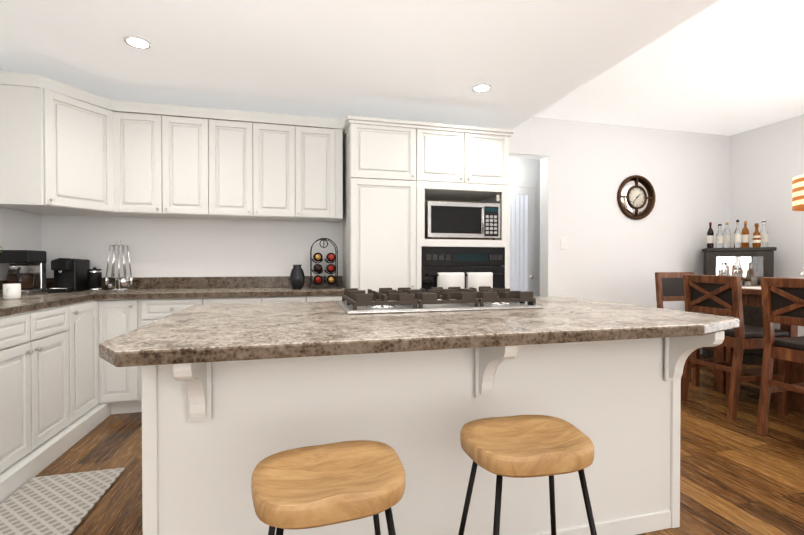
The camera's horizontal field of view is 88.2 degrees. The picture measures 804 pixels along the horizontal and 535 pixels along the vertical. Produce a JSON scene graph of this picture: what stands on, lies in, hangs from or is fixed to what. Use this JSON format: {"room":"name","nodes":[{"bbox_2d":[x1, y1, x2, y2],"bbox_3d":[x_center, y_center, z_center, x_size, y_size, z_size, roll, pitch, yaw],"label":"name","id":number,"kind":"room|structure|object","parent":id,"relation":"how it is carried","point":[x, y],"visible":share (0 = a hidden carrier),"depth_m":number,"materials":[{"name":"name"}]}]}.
{"room":"kitchen","nodes":[
{"label":"kitchen","id":0,"kind":"room"},
{"bbox_2d":[0,67,41,280],"bbox_3d":[-2.278,-0.343,0.285,0.160,2.950,6.490,0,1,-14],"label":"wall","id":1,"kind":"structure","parent":0,"point":[20,230],"depth_m":3.16,"materials":[{"name":"white paint"}]},
{"bbox_2d":[0,0,718,129],"bbox_3d":[-0.160,-1.620,0.892,4.250,0.410,6.330,0,1,-14],"label":"ceiling","id":2,"kind":"structure","parent":0,"point":[432,61],"depth_m":2.74,"materials":[{"name":"white paint"}]},
{"bbox_2d":[123,36,151,48],"bbox_3d":[-1.682,-1.430,2.638,0.156,0.006,0.156,0,1,-14],"label":"recessed light","id":3,"kind":"object","parent":2,"relation":"in","point":[137,42],"visible":1,"depth_m":2.63,"materials":[{"name":"white glass"}]},
{"bbox_2d":[472,84,491,92],"bbox_3d":[0.640,-1.437,3.326,0.156,0.006,0.156,0,1,-14],"label":"recessed light","id":4,"kind":"object","parent":2,"relation":"in","point":[479,88],"visible":1,"depth_m":3.32,"materials":[{"name":"white glass"}]},
{"bbox_2d":[41,116,729,312],"bbox_3d":[0.562,-0.387,4.437,7.710,2.950,0.160,0,1,-14],"label":"wall","id":5,"kind":"structure","parent":0,"point":[612,252],"depth_m":4.72,"materials":[{"name":"white paint"}]},
{"bbox_2d":[0,71,119,216],"bbox_3d":[-2.569,-0.876,3.185,0.701,0.885,0.708,0,1,-14],"label":"upper cabinet","id":6,"kind":"object","parent":5,"relation":"attached to","point":[67,150],"depth_m":2.93,"materials":[{"name":"white wood"}]},
{"bbox_2d":[116,100,175,217],"bbox_3d":[-2.143,-0.879,3.463,0.437,0.885,0.379,0,1,-14],"label":"upper cabinet","id":7,"kind":"object","parent":5,"relation":"attached to","point":[145,128],"depth_m":3.33,"materials":[{"name":"white wood"}]},
{"bbox_2d":[172,105,215,218],"bbox_3d":[-1.820,-0.880,3.566,0.457,0.885,0.337,0,1,-14],"label":"upper cabinet","id":8,"kind":"object","parent":5,"relation":"attached to","point":[193,128],"depth_m":3.42,"materials":[{"name":"white wood"}]},
{"bbox_2d":[216,108,263,219],"bbox_3d":[-1.481,-0.881,3.652,0.457,0.885,0.337,0,1,-14],"label":"upper cabinet","id":9,"kind":"object","parent":5,"relation":"attached to","point":[237,131],"depth_m":3.51,"materials":[{"name":"white wood"}]},
{"bbox_2d":[260,112,303,220],"bbox_3d":[-1.143,-0.882,3.738,0.457,0.885,0.337,0,1,-14],"label":"upper cabinet","id":10,"kind":"object","parent":5,"relation":"attached to","point":[281,135],"depth_m":3.59,"materials":[{"name":"white wood"}]},
{"bbox_2d":[304,116,342,221],"bbox_3d":[-0.800,-0.883,3.825,0.467,0.885,0.337,0,1,-14],"label":"upper cabinet","id":11,"kind":"object","parent":5,"relation":"attached to","point":[323,137],"depth_m":3.68,"materials":[{"name":"white wood"}]},
{"bbox_2d":[423,122,510,202],"bbox_3d":[0.485,-0.978,3.997,0.885,0.570,0.597,0,1,-14],"label":"upper cabinet","id":12,"kind":"object","parent":5,"relation":"attached to","point":[461,163],"depth_m":3.72,"materials":[{"name":"white wood"}]},
{"bbox_2d":[509,152,549,296],"bbox_3d":[1.240,-0.085,4.613,0.792,2.341,0.164,0,1,-14],"label":"trim","id":13,"kind":"structure","parent":5,"relation":"attached to","point":[544,216],"depth_m":4.68,"materials":[{"name":"white paint"}]},
{"bbox_2d":[617,175,655,219],"bbox_3d":[2.772,-0.827,4.893,0.524,0.524,0.032,0,1,-14],"label":"wall clock","id":14,"kind":"object","parent":5,"relation":"attached to","point":[636,197],"visible":1,"depth_m":4.89,"materials":[{"name":"brown metal"}]},
{"bbox_2d":[35,354,803,534],"bbox_3d":[1.296,1.148,1.565,7.990,0.060,7.460,0,1,-14],"label":"floor","id":15,"kind":"structure","parent":0,"point":[739,475],"depth_m":2.30,"materials":[{"name":"brown wood"}]},
{"bbox_2d":[0,306,67,502],"bbox_3d":[-2.330,0.678,2.173,0.657,0.868,0.899,0,1,-14],"label":"base cabinet","id":16,"kind":"object","parent":15,"relation":"on","point":[64,387],"depth_m":2.24,"materials":[{"name":"white wood"}]},
{"bbox_2d":[0,278,95,316],"bbox_3d":[-2.188,0.178,1.596,0.651,0.140,3.997,0,1,-14],"label":"countertop","id":17,"kind":"structure","parent":16,"relation":"on","point":[34,302],"depth_m":2.56,"materials":[{"name":"stone"}]},
{"bbox_2d":[3,283,20,299],"bbox_3d":[-2.422,0.149,2.565,0.084,0.095,0.112,0,1,-14],"label":"mug","id":18,"kind":"object","parent":17,"relation":"on","point":[11,291],"visible":1,"depth_m":2.55,"materials":[{"name":"white ceramic"}]},
{"bbox_2d":[0,250,46,294],"bbox_3d":[-2.733,0.035,2.973,0.190,0.315,0.263,0,1,-14],"label":"coffee maker","id":19,"kind":"object","parent":17,"relation":"on","point":[27,270],"visible":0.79,"depth_m":2.93,"materials":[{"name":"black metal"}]},
{"bbox_2d":[48,258,89,292],"bbox_3d":[-2.659,0.056,3.313,0.150,0.265,0.340,0,1,-14],"label":"machine","id":20,"kind":"object","parent":17,"relation":"on","point":[70,274],"visible":1,"depth_m":3.25,"materials":[{"name":"black plastic"}]},
{"bbox_2d":[87,267,102,290],"bbox_3d":[-2.514,0.092,3.392,0.104,0.192,0.104,0,1,-14],"label":"milk frother","id":21,"kind":"object","parent":17,"relation":"on","point":[94,278],"visible":1,"depth_m":3.36,"materials":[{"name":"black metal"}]},
{"bbox_2d":[104,240,132,290],"bbox_3d":[-2.345,-0.019,3.434,0.198,0.412,0.186,0,1,-14],"label":"carousel","id":22,"kind":"object","parent":17,"relation":"on","point":[112,281],"visible":1,"depth_m":3.40,"materials":[{"name":"silver metal"}]},
{"bbox_2d":[0,467,124,534],"bbox_3d":[-1.548,1.113,1.518,0.425,0.012,1.470,0,1,-14],"label":"kitchen mat","id":23,"kind":"object","parent":15,"relation":"on","point":[62,504],"visible":0.98,"depth_m":1.94,"materials":[{"name":"beige fabric"}]},
{"bbox_2d":[64,300,99,446],"bbox_3d":[-2.460,0.672,2.728,0.679,0.868,0.477,0,1,-14],"label":"base cabinet","id":24,"kind":"object","parent":15,"relation":"on","point":[83,318],"depth_m":2.79,"materials":[{"name":"white wood"}]},
{"bbox_2d":[100,299,151,422],"bbox_3d":[-2.131,0.666,3.327,0.357,0.868,0.678,0,1,-14],"label":"base cabinet","id":25,"kind":"object","parent":15,"relation":"on","point":[120,387],"depth_m":3.06,"materials":[{"name":"white wood"}]},
{"bbox_2d":[152,296,271,321],"bbox_3d":[-1.617,0.664,3.490,0.989,0.868,0.617,0,1,-14],"label":"base cabinet","id":26,"kind":"object","parent":15,"relation":"on","point":[161,308],"depth_m":3.16,"materials":[{"name":"white wood"}]},
{"bbox_2d":[96,276,344,299],"bbox_3d":[-1.391,0.157,3.525,1.827,0.140,0.651,0,1,-14],"label":"countertop","id":27,"kind":"structure","parent":26,"relation":"on","point":[183,287],"depth_m":3.60,"materials":[{"name":"stone"}]},
{"bbox_2d":[289,265,304,288],"bbox_3d":[-0.905,0.081,3.584,0.132,0.210,0.132,0,1,-14],"label":"vase","id":28,"kind":"object","parent":27,"relation":"on","point":[297,278],"visible":1,"depth_m":3.54,"materials":[{"name":"grey ceramic"}]},
{"bbox_2d":[308,238,339,287],"bbox_3d":[-0.716,-0.042,3.790,0.276,0.447,0.311,0,1,-14],"label":"wine rack","id":29,"kind":"object","parent":27,"relation":"on","point":[329,268],"visible":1,"depth_m":3.66,"materials":[{"name":"grey metal"}]},
{"bbox_2d":[272,296,315,302],"bbox_3d":[-1.025,0.662,3.640,0.460,0.868,0.617,0,1,-14],"label":"base cabinet","id":30,"kind":"object","parent":15,"relation":"on","point":[275,299],"depth_m":3.36,"materials":[{"name":"white wood"}]},
{"bbox_2d":[251,440,404,534],"bbox_3d":[-0.160,0.786,0.938,0.411,0.678,0.352,0,1,-18],"label":"stool","id":31,"kind":"object","parent":15,"relation":"on","point":[308,487],"visible":1,"depth_m":0.90,"materials":[{"name":"brown wood"}]},
{"bbox_2d":[316,295,341,301],"bbox_3d":[-0.710,0.661,3.720,0.417,0.868,0.617,0,1,-14],"label":"base cabinet","id":32,"kind":"object","parent":15,"relation":"on","point":[324,298],"depth_m":3.43,"materials":[{"name":"white wood"}]},
{"bbox_2d":[343,115,422,292],"bbox_3d":[-0.213,-0.083,3.840,0.604,2.356,0.617,0,1,-14],"label":"tall cabinet","id":33,"kind":"object","parent":15,"relation":"on","point":[397,174],"depth_m":3.54,"materials":[{"name":"white wood"}]},
{"bbox_2d":[425,201,499,239],"bbox_3d":[0.517,-0.423,3.909,0.698,0.330,0.450,0,1,-14],"label":"microwave","id":34,"kind":"object","parent":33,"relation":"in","point":[460,220],"visible":0.9,"depth_m":3.71,"materials":[{"name":"silver metal"}]},
{"bbox_2d":[421,247,504,291],"bbox_3d":[0.498,0.192,3.958,0.797,0.755,0.621,0,1,-14],"label":"wall oven","id":35,"kind":"object","parent":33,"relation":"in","point":[436,260],"visible":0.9,"depth_m":3.71,"materials":[{"name":"black glass"}]},
{"bbox_2d":[437,272,464,288],"bbox_3d":[0.428,0.204,3.631,0.240,0.322,0.044,0,1,-14],"label":"hanging towel","id":36,"kind":"object","parent":35,"relation":"hanging from","point":[445,280],"visible":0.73,"depth_m":3.61,"materials":[{"name":"white fabric"}]},
{"bbox_2d":[466,272,492,290],"bbox_3d":[0.690,0.204,3.698,0.240,0.322,0.044,0,1,-14],"label":"hanging towel","id":37,"kind":"object","parent":35,"relation":"hanging from","point":[476,280],"visible":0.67,"depth_m":3.68,"materials":[{"name":"white fabric"}]},
{"bbox_2d":[141,336,723,534],"bbox_3d":[0.118,0.675,1.841,2.055,0.880,1.075,0,1,-14],"label":"kitchen island","id":38,"kind":"object","parent":15,"relation":"on","point":[233,395],"depth_m":1.51,"materials":[{"name":"white wood"}]},
{"bbox_2d":[99,296,738,367],"bbox_3d":[0.134,0.215,1.843,2.200,0.040,1.210,0,1,-14],"label":"island countertop","id":39,"kind":"structure","parent":38,"relation":"on","point":[197,333],"depth_m":1.38,"materials":[{"name":"brown stone"}]},
{"bbox_2d":[336,286,544,313],"bbox_3d":[0.159,0.152,2.091,0.930,0.079,0.520,0,1,-14],"label":"cooktop","id":40,"kind":"object","parent":39,"relation":"in","point":[399,300],"visible":1,"depth_m":1.92,"materials":[{"name":"silver metal"}]},
{"bbox_2d":[458,415,596,534],"bbox_3d":[0.339,0.784,1.127,0.428,0.678,0.372,0,1,-14],"label":"stool","id":41,"kind":"object","parent":15,"relation":"on","point":[522,446],"visible":1,"depth_m":1.09,"materials":[{"name":"brown wood"}]},
{"bbox_2d":[655,272,713,385],"bbox_3d":[2.867,0.572,4.092,0.467,1.043,0.535,0,1,-14],"label":"chair","id":42,"kind":"object","parent":15,"relation":"on","point":[669,286],"visible":0.31,"depth_m":4.24,"materials":[{"name":"brown wood"}]},
{"bbox_2d":[681,274,788,419],"bbox_3d":[2.586,0.581,3.251,0.542,1.043,0.476,0,1,-14],"label":"chair","id":43,"kind":"object","parent":15,"relation":"on","point":[716,294],"visible":0.81,"depth_m":3.09,"materials":[{"name":"brown wood"}]},
{"bbox_2d":[702,247,776,364],"bbox_3d":[3.899,0.429,4.834,0.630,1.310,0.374,0,1,31],"label":"bar cabinet","id":44,"kind":"object","parent":15,"relation":"on","point":[751,266],"visible":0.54,"depth_m":4.66,"materials":[{"name":"brown wood"}]},
{"bbox_2d":[707,222,713,247],"bbox_3d":[3.712,-0.386,4.991,0.067,0.313,0.065,0,1,-20],"label":"bottle","id":45,"kind":"object","parent":44,"relation":"on","point":[710,234],"depth_m":4.97,"materials":[{"name":"black"}]},
{"bbox_2d":[716,224,724,247],"bbox_3d":[3.735,-0.369,4.872,0.071,0.283,0.070,0,1,31],"label":"bottle","id":46,"kind":"object","parent":44,"relation":"on","point":[720,237],"depth_m":4.86,"materials":[{"name":"clear glass"}]},
{"bbox_2d":[725,223,730,247],"bbox_3d":[3.854,-0.380,4.918,0.071,0.303,0.069,0,1,31],"label":"bottle","id":47,"kind":"object","parent":44,"relation":"on","point":[727,232],"depth_m":4.89,"materials":[{"name":"clear glass"}]},
{"bbox_2d":[734,220,743,247],"bbox_3d":[3.882,-0.389,4.797,0.067,0.323,0.065,0,1,-20],"label":"bottle","id":48,"kind":"object","parent":44,"relation":"on","point":[738,237],"depth_m":4.79,"materials":[{"name":"clear glass"}]},
{"bbox_2d":[744,221,748,246],"bbox_3d":[4.000,-0.384,4.830,0.071,0.313,0.069,0,1,31],"label":"bottle","id":49,"kind":"object","parent":44,"relation":"on","point":[746,231],"depth_m":4.80,"materials":[{"name":"orange glass"}]},
{"bbox_2d":[752,222,762,246],"bbox_3d":[4.023,-0.363,4.702,0.075,0.273,0.074,0,1,31],"label":"bottle","id":50,"kind":"object","parent":44,"relation":"on","point":[759,239],"depth_m":4.69,"materials":[{"name":"orange glass"}]},
{"bbox_2d":[762,220,767,246],"bbox_3d":[4.142,-0.383,4.747,0.080,0.313,0.078,0,1,31],"label":"bottle","id":51,"kind":"object","parent":44,"relation":"on","point":[765,233],"depth_m":4.72,"materials":[{"name":"clear glass"}]},
{"bbox_2d":[713,285,803,411],"bbox_3d":[3.378,0.640,3.090,1.020,0.925,1.600,0,1,-14],"label":"dining table","id":52,"kind":"object","parent":15,"relation":"on","point":[751,297],"visible":0.25,"depth_m":3.36,"materials":[{"name":"brown wood"}]},
{"bbox_2d":[742,287,760,288],"bbox_3d":[2.992,0.171,3.348,0.320,0.004,0.440,0,1,-14],"label":"placemat","id":53,"kind":"object","parent":52,"relation":"on","point":[751,287],"visible":0.33,"depth_m":3.34,"materials":[{"name":"white fabric"}]},
{"bbox_2d":[756,277,803,434],"bbox_3d":[2.674,0.587,2.619,0.542,1.043,0.476,0,1,-14],"label":"chair","id":54,"kind":"object","parent":15,"relation":"on","point":[782,300],"visible":1,"depth_m":2.71,"materials":[{"name":"brown wood"}]},
{"bbox_2d":[509,157,539,296],"bbox_3d":[1.487,-0.369,5.080,2.640,2.900,0.630,0,1,-14],"label":"wall","id":55,"kind":"structure","parent":0,"point":[523,170],"depth_m":5.29,"materials":[{"name":"white paint"}]},
{"bbox_2d":[509,181,535,296],"bbox_3d":[1.284,0.000,5.132,0.870,2.160,0.113,0,1,-14],"label":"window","id":56,"kind":"structure","parent":55,"relation":"in","point":[518,187],"depth_m":5.24,"materials":[{"name":"white"}]},
{"bbox_2d":[509,194,527,290],"bbox_3d":[1.279,-0.079,5.141,0.625,1.678,0.024,0,1,-14],"label":"sheer curtain","id":57,"kind":"object","parent":56,"relation":"hanging from","point":[518,224],"visible":0.21,"depth_m":5.18,"materials":[{"name":"white fabric"}]},
{"bbox_2d":[534,0,803,135],"bbox_3d":[3.421,-1.734,1.801,3.140,0.200,6.330,0,1,-14],"label":"ceiling","id":58,"kind":"structure","parent":0,"point":[726,67],"depth_m":3.63,"materials":[{"name":"white paint"}]},
{"bbox_2d":[792,175,803,210],"bbox_3d":[3.305,-1.054,3.156,0.480,1.190,0.480,0,1,-14],"label":"pendant lamp","id":59,"kind":"object","parent":58,"relation":"hanging from","point":[797,193],"visible":1,"depth_m":3.22,"materials":[{"name":"orange wood"}]},
{"bbox_2d":[730,114,803,336],"bbox_3d":[5.040,-0.363,2.144,0.160,2.950,6.490,0,1,-14],"label":"wall","id":60,"kind":"structure","parent":0,"point":[766,164],"depth_m":4.78,"materials":[{"name":"white paint"}]}
]}

